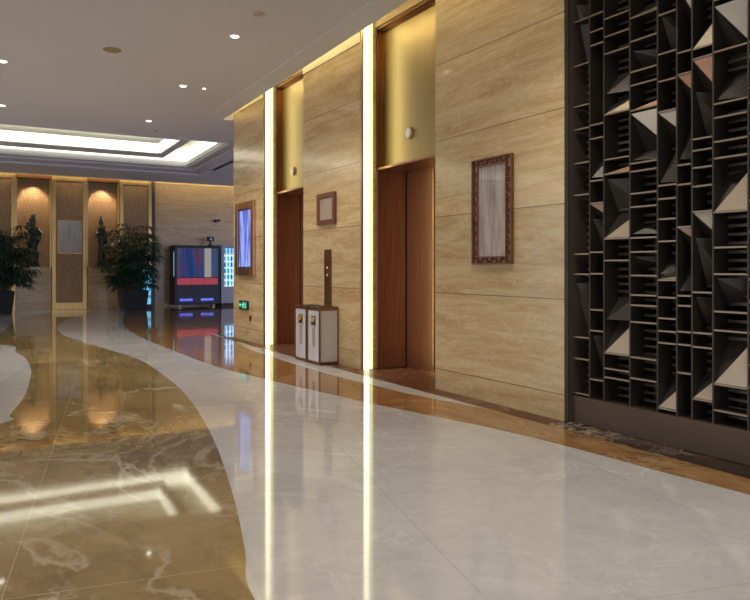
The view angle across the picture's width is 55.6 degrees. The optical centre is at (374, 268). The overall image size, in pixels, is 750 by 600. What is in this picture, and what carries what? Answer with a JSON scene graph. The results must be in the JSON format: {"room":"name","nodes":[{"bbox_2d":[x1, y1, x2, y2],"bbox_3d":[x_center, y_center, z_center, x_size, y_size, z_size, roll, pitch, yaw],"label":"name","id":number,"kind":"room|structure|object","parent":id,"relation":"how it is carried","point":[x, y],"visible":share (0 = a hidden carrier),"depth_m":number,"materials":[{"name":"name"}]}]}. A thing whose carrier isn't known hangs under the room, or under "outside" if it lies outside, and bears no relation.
{"room":"hotel lobby","nodes":[
{"label":"hotel lobby","id":0,"kind":"room"},
{"bbox_2d":[0,291,14,313],"bbox_3d":[-10.476,0.939,19.704,0.838,0.617,0.838,0,0,-30],"label":"pot","id":1,"kind":"object","parent":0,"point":[6,297],"depth_m":19.49,"materials":[{"name":"black"}]},
{"bbox_2d":[0,147,187,161],"bbox_3d":[-11.765,-2.955,12.490,18.200,0.309,4.020,0,0,-30],"label":"ceiling","id":2,"kind":"structure","parent":0,"point":[0,147],"depth_m":17.52,"materials":[{"name":"white paint"}]},
{"bbox_2d":[0,130,216,160],"bbox_3d":[-11.806,-2.920,12.470,18.110,0.340,3.785,0,0,-30],"label":"ceiling light","id":3,"kind":"object","parent":2,"relation":"attached to","point":[5,135],"visible":0.74,"depth_m":16.36,"materials":[{"name":"white plastic"}]},
{"bbox_2d":[0,124,199,149],"bbox_3d":[-4.232,-3.160,7.285,26.000,0.099,30.850,0,0,-30],"label":"ceiling","id":4,"kind":"structure","parent":0,"point":[191,143],"depth_m":16.50,"materials":[{"name":"white paint"}]},
{"bbox_2d":[3,172,229,185],"bbox_3d":[-11.527,-2.930,19.845,26.000,0.360,0.040,0,0,-30],"label":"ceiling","id":5,"kind":"structure","parent":0,"point":[3,172],"depth_m":21.97,"materials":[{"name":"white paint"}]},
{"bbox_2d":[0,172,233,306],"bbox_3d":[-11.904,-0.930,20.494,26.000,4.360,0.300,0,0,-30],"label":"wall","id":6,"kind":"structure","parent":0,"point":[184,214],"depth_m":23.60,"materials":[{"name":"stone"}]},
{"bbox_2d":[152,182,154,306],"bbox_3d":[-7.170,-0.770,22.926,0.091,4.040,0.290,0,0,-30],"label":"trim","id":7,"kind":"structure","parent":6,"relation":"attached to","point":[153,183],"depth_m":22.80,"materials":[{"name":"brown metal"}]},
{"bbox_2d":[155,182,228,186],"bbox_3d":[-11.816,-2.792,20.342,26.000,0.015,0.049,0,0,-30],"label":"trim","id":8,"kind":"structure","parent":6,"relation":"attached to","point":[155,182],"depth_m":23.63,"materials":[{"name":"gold metal"}]},
{"bbox_2d":[0,0,371,185],"bbox_3d":[-3.993,-2.775,6.874,26.000,0.150,29.900,0,0,-30],"label":"ceiling","id":9,"kind":"structure","parent":0,"point":[58,72],"depth_m":9.50,"materials":[{"name":"paint"}]},
{"bbox_2d":[103,47,121,52],"bbox_3d":[-3.242,-2.693,8.774,0.216,0.011,0.216,0,0,-30],"label":"ceiling speaker","id":10,"kind":"object","parent":9,"relation":"attached to","point":[107,49],"visible":1,"depth_m":8.77},
{"bbox_2d":[0,122,233,175],"bbox_3d":[-11.849,-2.707,13.500,19.070,0.084,5.750,0,0,-30],"label":"trim","id":11,"kind":"structure","parent":9,"relation":"attached to","point":[226,144],"depth_m":17.99,"materials":[{"name":"paint"}]},
{"bbox_2d":[252,11,264,15],"bbox_3d":[-1.232,-2.693,7.522,0.130,0.011,0.130,0,0,-30],"label":"ceiling speaker","id":12,"kind":"object","parent":9,"relation":"attached to","point":[256,13],"visible":1,"depth_m":7.49},
{"bbox_2d":[253,12,263,15],"bbox_3d":[-1.232,-2.693,7.522,0.120,0.011,0.120,0,0,-30],"label":"grille","id":13,"kind":"object","parent":12,"relation":"attached to","point":[254,13],"depth_m":7.50,"materials":[{"name":"beige metal"}]},
{"bbox_2d":[212,0,407,118],"bbox_3d":[1.752,-2.692,4.169,0.300,0.013,19.470,0,0,-28],"label":"trim","id":14,"kind":"structure","parent":9,"relation":"attached to","point":[374,10],"depth_m":8.76,"materials":[{"name":"paint"}]},
{"bbox_2d":[234,86,275,344],"bbox_3d":[-1.689,-0.931,12.509,1.155,4.357,1.470,0,0,-30],"label":"wall","id":15,"kind":"structure","parent":0,"point":[248,122],"depth_m":12.02,"materials":[{"name":"beige stone"}]},
{"bbox_2d":[239,300,248,309],"bbox_3d":[-2.279,0.635,12.338,0.036,0.159,0.429,0,0,-30],"label":"exit sign","id":16,"kind":"object","parent":15,"relation":"attached to","point":[244,305],"visible":1,"depth_m":12.29,"materials":[{"name":"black plastic"}]},
{"bbox_2d":[235,200,255,274],"bbox_3d":[-2.239,-0.516,12.255,0.050,1.263,0.897,0,0,-30],"label":"poster","id":17,"kind":"object","parent":15,"relation":"attached to","point":[245,212],"visible":1,"depth_m":12.21,"materials":[{"name":"blue paper"}]},
{"bbox_2d":[263,88,272,344],"bbox_3d":[-1.737,-0.905,11.605,0.165,4.300,0.045,0,0,-30],"label":"light strip","id":18,"kind":"object","parent":15,"relation":"attached to","point":[267,96],"visible":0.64,"depth_m":11.59,"materials":[{"name":"white plastic"}]},
{"bbox_2d":[266,90,269,344],"bbox_3d":[-1.759,-0.905,11.598,0.080,4.300,0.035,0,0,-30],"label":"diffuser","id":19,"kind":"object","parent":18,"relation":"attached to","point":[268,92],"depth_m":11.59,"materials":[{"name":"white plastic"}]},
{"bbox_2d":[276,68,302,85],"bbox_3d":[-0.882,-3.053,11.220,0.855,0.115,1.568,0,0,-30],"label":"wall","id":20,"kind":"structure","parent":0,"point":[301,70],"depth_m":11.08,"materials":[{"name":"gold stone"}]},
{"bbox_2d":[303,22,375,369],"bbox_3d":[-0.104,-0.931,9.781,1.155,4.357,1.700,0,0,-30],"label":"wall","id":21,"kind":"structure","parent":0,"point":[332,89],"depth_m":9.25,"materials":[{"name":"beige stone"}]},
{"bbox_2d":[316,191,336,225],"bbox_3d":[-0.654,-0.802,9.536,0.040,0.424,0.534,0,0,-30],"label":"picture frame","id":22,"kind":"object","parent":21,"relation":"attached to","point":[326,203],"visible":1,"depth_m":9.51,"materials":[{"name":"paint"}]},
{"bbox_2d":[320,197,331,219],"bbox_3d":[-0.646,-0.802,9.540,0.018,0.292,0.402,0,0,-30],"label":"picture","id":23,"kind":"object","parent":22,"relation":"attached to","point":[325,202],"depth_m":9.53},
{"bbox_2d":[324,249,331,304],"bbox_3d":[-0.635,0.117,9.521,0.021,0.745,0.204,0,0,-30],"label":"panel","id":24,"kind":"object","parent":21,"relation":"attached to","point":[327,253],"visible":1,"depth_m":9.49,"materials":[{"name":"brown metal"}]},
{"bbox_2d":[361,23,372,369],"bbox_3d":[-0.094,-0.905,8.778,0.165,4.300,0.045,0,0,-30],"label":"light strip","id":25,"kind":"object","parent":21,"relation":"attached to","point":[366,33],"visible":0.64,"depth_m":8.76,"materials":[{"name":"white plastic"}]},
{"bbox_2d":[364,26,368,369],"bbox_3d":[-0.116,-0.905,8.771,0.080,4.300,0.035,0,0,-30],"label":"diffuser","id":26,"kind":"object","parent":25,"relation":"attached to","point":[366,30],"depth_m":8.76,"materials":[{"name":"white plastic"}]},
{"bbox_2d":[0,305,749,599],"bbox_3d":[-4.257,1.249,7.328,26.000,0.002,30.950,0,0,-30],"label":"floor","id":27,"kind":"structure","parent":0,"point":[154,453],"depth_m":4.06,"materials":[{"name":"beige stone"}]},
{"bbox_2d":[0,173,14,310],"bbox_3d":[-11.029,-0.766,20.655,1.034,4.028,0.200,0,0,-30],"label":"grille panel","id":28,"kind":"object","parent":27,"relation":"on","point":[7,180],"visible":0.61,"depth_m":20.77,"materials":[{"name":"brown wood"}]},
{"bbox_2d":[0,178,10,290],"bbox_3d":[-11.021,-0.805,20.642,0.814,3.670,0.070,0,0,-30],"label":"grille","id":29,"kind":"object","parent":28,"relation":"attached to","point":[5,183],"depth_m":20.74,"materials":[{"name":"brown wood"}]},
{"bbox_2d":[0,222,42,313],"bbox_3d":[-10.362,-0.067,19.569,2.353,2.627,2.131,0,0,-30],"label":"potted palm","id":30,"kind":"object","parent":27,"relation":"on","point":[8,271],"visible":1,"depth_m":19.55,"materials":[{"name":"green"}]},
{"bbox_2d":[15,174,51,310],"bbox_3d":[-10.224,-0.766,21.273,0.970,4.028,0.420,0,0,-30],"label":"niche","id":31,"kind":"object","parent":27,"relation":"on","point":[32,192],"visible":0.76,"depth_m":21.31,"materials":[{"name":"brown stone"}]},
{"bbox_2d":[17,179,48,266],"bbox_3d":[-10.319,-1.365,21.437,0.970,2.630,0.040,0,0,-30],"label":"grille","id":32,"kind":"object","parent":31,"relation":"attached to","point":[32,194],"depth_m":21.47,"materials":[{"name":"brown wood"}]},
{"bbox_2d":[27,214,41,266],"bbox_3d":[-10.194,-0.842,21.241,0.452,1.580,0.265,0,0,-30],"label":"statue","id":33,"kind":"object","parent":31,"relation":"on","point":[34,245],"visible":0.55,"depth_m":21.18,"materials":[{"name":"brown metal"}]},
{"bbox_2d":[51,176,86,309],"bbox_3d":[-9.311,-0.766,21.653,0.982,4.028,0.200,0,0,-30],"label":"grille panel","id":34,"kind":"object","parent":27,"relation":"on","point":[68,194],"visible":0.98,"depth_m":21.59,"materials":[{"name":"brown wood"}]},
{"bbox_2d":[56,181,82,302],"bbox_3d":[-9.303,-0.805,21.640,0.762,3.670,0.070,0,0,-30],"label":"grille","id":35,"kind":"object","parent":34,"relation":"attached to","point":[69,194],"depth_m":21.61,"materials":[{"name":"brown wood"}]},
{"bbox_2d":[58,220,81,253],"bbox_3d":[-9.269,-0.956,21.602,0.686,1.011,0.030,0,0,-30],"label":"poster","id":36,"kind":"object","parent":34,"relation":"attached to","point":[69,231],"visible":1,"depth_m":21.59,"materials":[{"name":"grey paper"}]},
{"bbox_2d":[87,178,119,308],"bbox_3d":[-8.532,-0.766,22.256,0.961,4.028,0.420,0,0,-30],"label":"niche","id":37,"kind":"object","parent":27,"relation":"on","point":[102,194],"visible":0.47,"depth_m":22.27,"materials":[{"name":"brown wood"}]},
{"bbox_2d":[96,216,106,266],"bbox_3d":[-8.541,-0.852,22.203,0.363,1.600,0.262,0,0,-30],"label":"statue","id":38,"kind":"object","parent":37,"relation":"on","point":[100,256],"visible":0.63,"depth_m":22.15,"materials":[{"name":"brown metal"}]},
{"bbox_2d":[88,183,115,266],"bbox_3d":[-8.628,-1.365,22.420,0.961,2.630,0.040,0,0,-30],"label":"grille","id":39,"kind":"object","parent":37,"relation":"attached to","point":[101,196],"depth_m":22.36,"materials":[{"name":"brown wood"}]},
{"bbox_2d":[93,224,165,309],"bbox_3d":[-7.325,-0.059,21.409,2.350,2.612,2.193,0,0,-30],"label":"potted palm","id":40,"kind":"object","parent":27,"relation":"on","point":[131,271],"visible":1,"depth_m":21.28,"materials":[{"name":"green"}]},
{"bbox_2d":[117,289,148,309],"bbox_3d":[-7.345,0.949,21.580,0.778,0.597,0.778,0,0,-30],"label":"pot","id":41,"kind":"object","parent":40,"relation":"on","point":[134,299],"depth_m":21.29,"materials":[{"name":"black"}]},
{"bbox_2d":[119,180,151,289],"bbox_3d":[-7.624,-0.766,22.633,0.982,4.028,0.200,0,0,-30],"label":"grille panel","id":42,"kind":"object","parent":27,"relation":"on","point":[135,197],"visible":0.53,"depth_m":22.58,"materials":[{"name":"brown wood"}]},
{"bbox_2d":[124,185,147,289],"bbox_3d":[-7.616,-0.805,22.620,0.762,3.670,0.070,0,0,-30],"label":"grille","id":43,"kind":"object","parent":42,"relation":"attached to","point":[135,196],"depth_m":22.58,"materials":[{"name":"brown wood"}]},
{"bbox_2d":[142,270,151,307],"bbox_3d":[-7.231,0.575,22.535,0.300,1.350,0.064,0,0,-30],"label":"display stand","id":44,"kind":"object","parent":27,"relation":"on","point":[149,303],"visible":0.23,"depth_m":22.55,"materials":[{"name":"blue glass"}]},
{"bbox_2d":[170,245,219,306],"bbox_3d":[-5.911,0.250,23.340,1.496,1.993,0.637,0,0,-30],"label":"vending machine","id":45,"kind":"object","parent":27,"relation":"on","point":[194,270],"visible":1,"depth_m":23.04,"materials":[{"name":"black plastic"}]},
{"bbox_2d":[206,237,213,245],"bbox_3d":[-5.448,-0.897,23.524,0.220,0.300,0.145,0,0,-30],"label":"webcam","id":46,"kind":"object","parent":45,"relation":"on","point":[209,239],"visible":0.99,"depth_m":23.50,"materials":[{"name":"black plastic"}]},
{"bbox_2d":[216,244,233,305],"bbox_3d":[-4.780,0.227,24.027,1.050,2.045,0.626,0,0,-30],"label":"vending machine","id":47,"kind":"object","parent":27,"relation":"on","point":[226,292],"visible":0.39,"depth_m":23.60,"materials":[{"name":"grey"}]},
{"bbox_2d":[276,71,302,343],"bbox_3d":[-1.027,-0.872,11.136,0.490,4.237,1.566,0,0,-30],"label":"elevator","id":48,"kind":"object","parent":27,"relation":"on","point":[289,94],"visible":0.52,"depth_m":11.68,"materials":[{"name":"brown wood"}]},
{"bbox_2d":[290,166,294,175],"bbox_3d":[-1.304,-1.545,11.262,0.032,0.144,0.144,0,0,-30],"label":"lamp","id":49,"kind":"object","parent":48,"relation":"attached to","point":[292,171],"visible":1,"depth_m":11.23,"materials":[{"name":"gold metal"}]},
{"bbox_2d":[294,304,320,361],"bbox_3d":[-0.900,0.870,9.701,0.309,0.751,0.384,0,0,-30],"label":"litter bin","id":50,"kind":"object","parent":27,"relation":"on","point":[300,311],"visible":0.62,"depth_m":9.64,"materials":[{"name":"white metal"}]},
{"bbox_2d":[307,305,338,364],"bbox_3d":[-0.696,0.870,9.350,0.309,0.751,0.384,0,0,-30],"label":"litter bin","id":51,"kind":"object","parent":27,"relation":"on","point":[323,320],"visible":1,"depth_m":9.22,"materials":[{"name":"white metal"}]},
{"bbox_2d":[376,0,434,373],"bbox_3d":[0.623,-0.872,8.295,0.490,4.237,1.596,0,0,-30],"label":"elevator","id":52,"kind":"object","parent":27,"relation":"on","point":[405,44],"visible":0.62,"depth_m":8.76,"materials":[{"name":"brown metal"}]},
{"bbox_2d":[405,127,412,138],"bbox_3d":[0.397,-1.589,8.333,0.032,0.144,0.144,0,0,-30],"label":"lamp","id":53,"kind":"object","parent":52,"relation":"attached to","point":[409,131],"visible":1,"depth_m":8.31,"materials":[{"name":"gold metal"}]},
{"bbox_2d":[565,0,749,465],"bbox_3d":[2.713,-0.717,4.139,0.350,3.927,4.044,0,0,-30],"label":"wall panel","id":54,"kind":"object","parent":27,"relation":"on","point":[700,62],"visible":1,"depth_m":5.15,"materials":[{"name":"brown metal"}]},
{"bbox_2d":[575,18,588,24],"bbox_3d":[1.766,-1.995,5.774,0.246,0.009,0.162,0,0,-30],"label":"shelf","id":55,"kind":"object","parent":54,"relation":"attached to","point":[585,21],"depth_m":5.75,"materials":[{"name":"black wood"}]},
{"bbox_2d":[575,63,588,70],"bbox_3d":[1.766,-1.636,5.774,0.246,0.009,0.162,0,0,-30],"label":"shelf","id":56,"kind":"object","parent":54,"relation":"attached to","point":[584,66],"depth_m":5.77,"materials":[{"name":"brown wood"}]},
{"bbox_2d":[575,105,588,110],"bbox_3d":[1.766,-1.308,5.774,0.246,0.009,0.162,0,0,-30],"label":"shelf","id":57,"kind":"object","parent":54,"relation":"attached to","point":[577,107],"depth_m":5.79,"materials":[{"name":"brown wood"}]},
{"bbox_2d":[576,128,588,132],"bbox_3d":[1.766,-1.121,5.774,0.246,0.009,0.162,0,0,-30],"label":"shelf","id":58,"kind":"object","parent":54,"relation":"attached to","point":[578,130],"depth_m":5.75,"materials":[{"name":"brown wood"}]},
{"bbox_2d":[576,390,588,393],"bbox_3d":[1.766,1.007,5.774,0.246,0.009,0.162,0,0,-30],"label":"shelf","id":59,"kind":"object","parent":54,"relation":"attached to","point":[577,391],"depth_m":5.77,"materials":[{"name":"brown wood"}]},
{"bbox_2d":[591,29,602,35],"bbox_3d":[1.846,-1.867,5.636,0.246,0.009,0.131,0,0,-30],"label":"shelf","id":60,"kind":"object","parent":54,"relation":"attached to","point":[598,32],"depth_m":5.63,"materials":[{"name":"black wood"}]},
{"bbox_2d":[592,12,602,19],"bbox_3d":[1.846,-1.996,5.636,0.246,0.009,0.131,0,0,-30],"label":"shelf","id":61,"kind":"object","parent":54,"relation":"attached to","point":[595,16],"depth_m":5.62,"materials":[{"name":"black wood"}]},
{"bbox_2d":[592,43,602,49],"bbox_3d":[1.846,-1.759,5.636,0.246,0.009,0.131,0,0,-30],"label":"shelf","id":62,"kind":"object","parent":54,"relation":"attached to","point":[595,46],"depth_m":5.62,"materials":[{"name":"black wood"}]},
{"bbox_2d":[606,11,628,25],"bbox_3d":[1.945,-1.927,5.465,0.246,0.009,0.234,0,0,-30],"label":"shelf","id":63,"kind":"object","parent":54,"relation":"attached to","point":[622,18],"depth_m":5.49,"materials":[{"name":"black wood"}]},
{"bbox_2d":[606,30,628,42],"bbox_3d":[1.945,-1.788,5.465,0.246,0.009,0.234,0,0,-30],"label":"shelf","id":64,"kind":"object","parent":54,"relation":"attached to","point":[622,36],"depth_m":5.49,"materials":[{"name":"black wood"}]},
{"bbox_2d":[606,47,628,58],"bbox_3d":[1.945,-1.656,5.465,0.246,0.009,0.234,0,0,-30],"label":"shelf","id":65,"kind":"object","parent":54,"relation":"attached to","point":[622,53],"depth_m":5.49,"materials":[{"name":"brown wood"}]},
{"bbox_2d":[606,366,628,370],"bbox_3d":[1.945,0.771,5.465,0.246,0.009,0.234,0,0,-30],"label":"shelf","id":66,"kind":"object","parent":54,"relation":"attached to","point":[608,368],"depth_m":5.48,"materials":[{"name":"brown wood"}]},
{"bbox_2d":[607,110,628,118],"bbox_3d":[1.945,-1.186,5.465,0.246,0.009,0.234,0,0,-30],"label":"shelf","id":67,"kind":"object","parent":54,"relation":"attached to","point":[614,114],"depth_m":5.47,"materials":[{"name":"brown wood"}]},
{"bbox_2d":[607,157,628,162],"bbox_3d":[1.945,-0.839,5.465,0.246,0.009,0.234,0,0,-30],"label":"shelf","id":68,"kind":"object","parent":54,"relation":"attached to","point":[609,159],"depth_m":5.49,"materials":[{"name":"brown wood"}]},
{"bbox_2d":[607,172,628,176],"bbox_3d":[1.945,-0.726,5.465,0.246,0.009,0.234,0,0,-30],"label":"shelf","id":69,"kind":"object","parent":54,"relation":"attached to","point":[609,174],"depth_m":5.46,"materials":[{"name":"brown wood"}]},
{"bbox_2d":[607,374,628,379],"bbox_3d":[1.945,0.840,5.465,0.246,0.009,0.234,0,0,-30],"label":"shelf","id":70,"kind":"object","parent":54,"relation":"attached to","point":[609,376],"depth_m":5.50,"materials":[{"name":"brown wood"}]},
{"bbox_2d":[631,10,656,24],"bbox_3d":[2.068,-1.858,5.253,0.246,0.009,0.229,0,0,-30],"label":"shelf","id":71,"kind":"object","parent":54,"relation":"attached to","point":[649,17],"depth_m":5.27,"materials":[{"name":"black wood"}]},
{"bbox_2d":[632,34,656,47],"bbox_3d":[2.068,-1.684,5.253,0.246,0.009,0.229,0,0,-30],"label":"shelf","id":72,"kind":"object","parent":54,"relation":"attached to","point":[649,41],"depth_m":5.28,"materials":[{"name":"black wood"}]},
{"bbox_2d":[632,66,656,77],"bbox_3d":[2.068,-1.456,5.253,0.246,0.009,0.229,0,0,-30],"label":"shelf","id":73,"kind":"object","parent":54,"relation":"attached to","point":[650,71],"depth_m":5.27,"materials":[{"name":"brown wood"}]},
{"bbox_2d":[632,80,656,89],"bbox_3d":[2.068,-1.357,5.253,0.246,0.009,0.229,0,0,-30],"label":"shelf","id":74,"kind":"object","parent":54,"relation":"attached to","point":[650,84],"depth_m":5.27,"materials":[{"name":"brown wood"}]},
{"bbox_2d":[632,161,656,166],"bbox_3d":[2.068,-0.778,5.253,0.246,0.009,0.229,0,0,-30],"label":"shelf","id":75,"kind":"object","parent":54,"relation":"attached to","point":[634,163],"depth_m":5.29,"materials":[{"name":"brown wood"}]},
{"bbox_2d":[632,169,656,174],"bbox_3d":[2.068,-0.718,5.253,0.246,0.009,0.229,0,0,-30],"label":"shelf","id":76,"kind":"object","parent":54,"relation":"attached to","point":[634,171],"depth_m":5.29,"materials":[{"name":"brown wood"}]},
{"bbox_2d":[633,106,656,112],"bbox_3d":[2.068,-1.171,5.253,0.246,0.009,0.229,0,0,-30],"label":"shelf","id":77,"kind":"object","parent":54,"relation":"attached to","point":[642,109],"depth_m":5.21,"materials":[{"name":"brown wood"}]},
{"bbox_2d":[634,192,656,195],"bbox_3d":[2.068,-0.553,5.253,0.246,0.009,0.229,0,0,-30],"label":"shelf","id":78,"kind":"object","parent":54,"relation":"attached to","point":[635,193],"depth_m":5.27,"materials":[{"name":"brown wood"}]},
{"bbox_2d":[634,355,656,358],"bbox_3d":[2.068,0.658,5.253,0.246,0.009,0.229,0,0,-30],"label":"shelf","id":79,"kind":"object","parent":54,"relation":"attached to","point":[635,356],"depth_m":5.28,"materials":[{"name":"brown wood"}]},
{"bbox_2d":[634,375,656,380],"bbox_3d":[2.068,0.814,5.253,0.246,0.009,0.229,0,0,-30],"label":"shelf","id":80,"kind":"object","parent":54,"relation":"attached to","point":[636,377],"depth_m":5.28,"materials":[{"name":"brown wood"}]},
{"bbox_2d":[638,206,656,208],"bbox_3d":[2.068,-0.454,5.253,0.246,0.009,0.229,0,0,-30],"label":"shelf","id":81,"kind":"object","parent":54,"relation":"attached to","point":[639,207],"depth_m":5.24,"materials":[{"name":"brown wood"}]},
{"bbox_2d":[639,320,656,322],"bbox_3d":[2.068,0.396,5.253,0.246,0.009,0.229,0,0,-30],"label":"shelf","id":82,"kind":"object","parent":54,"relation":"attached to","point":[640,321],"depth_m":5.25,"materials":[{"name":"brown wood"}]},
{"bbox_2d":[659,11,675,16],"bbox_3d":[2.169,-1.804,5.080,0.246,0.009,0.145,0,0,-30],"label":"shelf","id":83,"kind":"object","parent":54,"relation":"attached to","point":[670,13],"depth_m":5.04,"materials":[{"name":"black wood"}]},
{"bbox_2d":[660,51,675,58],"bbox_3d":[2.169,-1.524,5.080,0.246,0.009,0.145,0,0,-30],"label":"shelf","id":84,"kind":"object","parent":54,"relation":"attached to","point":[669,54],"depth_m":5.07,"materials":[{"name":"brown wood"}]},
{"bbox_2d":[661,79,675,85],"bbox_3d":[2.169,-1.330,5.080,0.246,0.009,0.145,0,0,-30],"label":"shelf","id":85,"kind":"object","parent":54,"relation":"attached to","point":[664,82],"depth_m":5.07,"materials":[{"name":"brown wood"}]},
{"bbox_2d":[679,51,690,56],"bbox_3d":[2.239,-1.494,4.959,0.246,0.009,0.105,0,0,-30],"label":"shelf","id":86,"kind":"object","parent":54,"relation":"attached to","point":[681,53],"depth_m":4.95,"materials":[{"name":"brown wood"}]},
{"bbox_2d":[694,45,711,53],"bbox_3d":[2.308,-1.488,4.840,0.246,0.009,0.143,0,0,-30],"label":"shelf","id":87,"kind":"object","parent":54,"relation":"attached to","point":[698,49],"depth_m":4.82,"materials":[{"name":"black wood"}]},
{"bbox_2d":[694,137,711,141],"bbox_3d":[2.308,-0.876,4.840,0.246,0.009,0.143,0,0,-30],"label":"shelf","id":88,"kind":"object","parent":54,"relation":"attached to","point":[696,139],"depth_m":4.82,"materials":[{"name":"brown wood"}]},
{"bbox_2d":[695,186,711,188],"bbox_3d":[2.308,-0.556,4.840,0.246,0.009,0.143,0,0,-30],"label":"shelf","id":89,"kind":"object","parent":54,"relation":"attached to","point":[696,187],"depth_m":4.84,"materials":[{"name":"brown wood"}]},
{"bbox_2d":[696,149,711,153],"bbox_3d":[2.308,-0.799,4.840,0.246,0.009,0.143,0,0,-30],"label":"shelf","id":90,"kind":"object","parent":54,"relation":"attached to","point":[698,151],"depth_m":4.83,"materials":[{"name":"brown wood"}]},
{"bbox_2d":[697,167,711,170],"bbox_3d":[2.308,-0.681,4.840,0.246,0.009,0.143,0,0,-30],"label":"shelf","id":91,"kind":"object","parent":54,"relation":"attached to","point":[698,168],"depth_m":4.84,"materials":[{"name":"brown wood"}]},
{"bbox_2d":[715,0,732,3],"bbox_3d":[2.409,-1.771,4.666,0.246,0.009,0.230,0,0,-30],"label":"shelf","id":92,"kind":"object","parent":54,"relation":"attached to","point":[716,1],"depth_m":4.70,"materials":[{"name":"black wood"}]},
{"bbox_2d":[715,44,746,56],"bbox_3d":[2.409,-1.428,4.666,0.246,0.009,0.230,0,0,-30],"label":"shelf","id":93,"kind":"object","parent":54,"relation":"attached to","point":[740,50],"depth_m":4.68,"materials":[{"name":"brown wood"}]},
{"bbox_2d":[716,98,746,108],"bbox_3d":[2.409,-1.085,4.666,0.246,0.009,0.230,0,0,-30],"label":"shelf","id":94,"kind":"object","parent":54,"relation":"attached to","point":[739,103],"depth_m":4.68,"materials":[{"name":"brown wood"}]},
{"bbox_2d":[716,113,746,120],"bbox_3d":[2.409,-0.993,4.666,0.246,0.009,0.230,0,0,-30],"label":"shelf","id":95,"kind":"object","parent":54,"relation":"attached to","point":[735,116],"depth_m":4.66,"materials":[{"name":"brown wood"}]},
{"bbox_2d":[716,155,746,161],"bbox_3d":[2.409,-0.725,4.666,0.246,0.009,0.230,0,0,-30],"label":"shelf","id":96,"kind":"object","parent":54,"relation":"attached to","point":[719,158],"depth_m":4.70,"materials":[{"name":"brown wood"}]},
{"bbox_2d":[717,138,746,145],"bbox_3d":[2.409,-0.834,4.666,0.246,0.009,0.230,0,0,-30],"label":"shelf","id":97,"kind":"object","parent":54,"relation":"attached to","point":[733,141],"depth_m":4.68,"materials":[{"name":"brown wood"}]},
{"bbox_2d":[717,211,746,214],"bbox_3d":[2.409,-0.370,4.666,0.246,0.009,0.230,0,0,-30],"label":"shelf","id":98,"kind":"object","parent":54,"relation":"attached to","point":[718,212],"depth_m":4.67,"materials":[{"name":"brown wood"}]},
{"bbox_2d":[717,406,746,414],"bbox_3d":[2.409,0.935,4.666,0.246,0.009,0.230,0,0,-30],"label":"shelf","id":99,"kind":"object","parent":54,"relation":"attached to","point":[735,410],"depth_m":4.68,"materials":[{"name":"brown wood"}]},
{"bbox_2d":[718,329,746,331],"bbox_3d":[2.409,0.408,4.666,0.246,0.009,0.230,0,0,-30],"label":"shelf","id":100,"kind":"object","parent":54,"relation":"attached to","point":[719,330],"depth_m":4.63,"materials":[{"name":"brown wood"}]},
{"bbox_2d":[719,310,746,311],"bbox_3d":[2.409,0.284,4.666,0.246,0.009,0.230,0,0,-30],"label":"shelf","id":101,"kind":"object","parent":54,"relation":"attached to","point":[719,310],"depth_m":4.70,"materials":[{"name":"brown wood"}]},
{"bbox_2d":[375,0,424,27],"bbox_3d":[0.768,-3.053,8.379,0.855,0.115,1.598,0,0,-30],"label":"wall","id":102,"kind":"structure","parent":0,"point":[409,4],"depth_m":8.39,"materials":[{"name":"gold stone"}]},
{"bbox_2d":[231,31,360,114],"bbox_3d":[-0.178,-2.946,9.664,1.400,0.323,8.409,0,0,-30],"label":"trim","id":103,"kind":"structure","parent":102,"relation":"attached to","point":[354,40],"depth_m":9.43,"materials":[{"name":"beige paint"}]},
{"bbox_2d":[435,0,564,420],"bbox_3d":[1.583,-0.931,6.875,1.155,4.357,1.820,0,0,-30],"label":"wall","id":104,"kind":"structure","parent":0,"point":[500,64],"depth_m":6.45,"materials":[{"name":"beige stone"}]},
{"bbox_2d":[479,163,504,256],"bbox_3d":[1.085,-0.533,6.564,0.010,0.840,0.392,0,0,-30],"label":"picture","id":105,"kind":"object","parent":104,"relation":"attached to","point":[492,175],"depth_m":6.56},
{"bbox_2d":[471,153,513,264],"bbox_3d":[1.077,-0.533,6.560,0.035,0.990,0.568,0,0,-30],"label":"frame","id":106,"kind":"object","parent":104,"relation":"attached to","point":[492,221],"visible":1,"depth_m":6.54,"materials":[{"name":"paint"}]},
{"bbox_2d":[627,0,746,415],"bbox_3d":[2.998,-0.931,4.864,0.830,4.357,19.400,0,0,-30],"label":"wall","id":107,"kind":"structure","parent":0,"point":[740,124],"depth_m":4.89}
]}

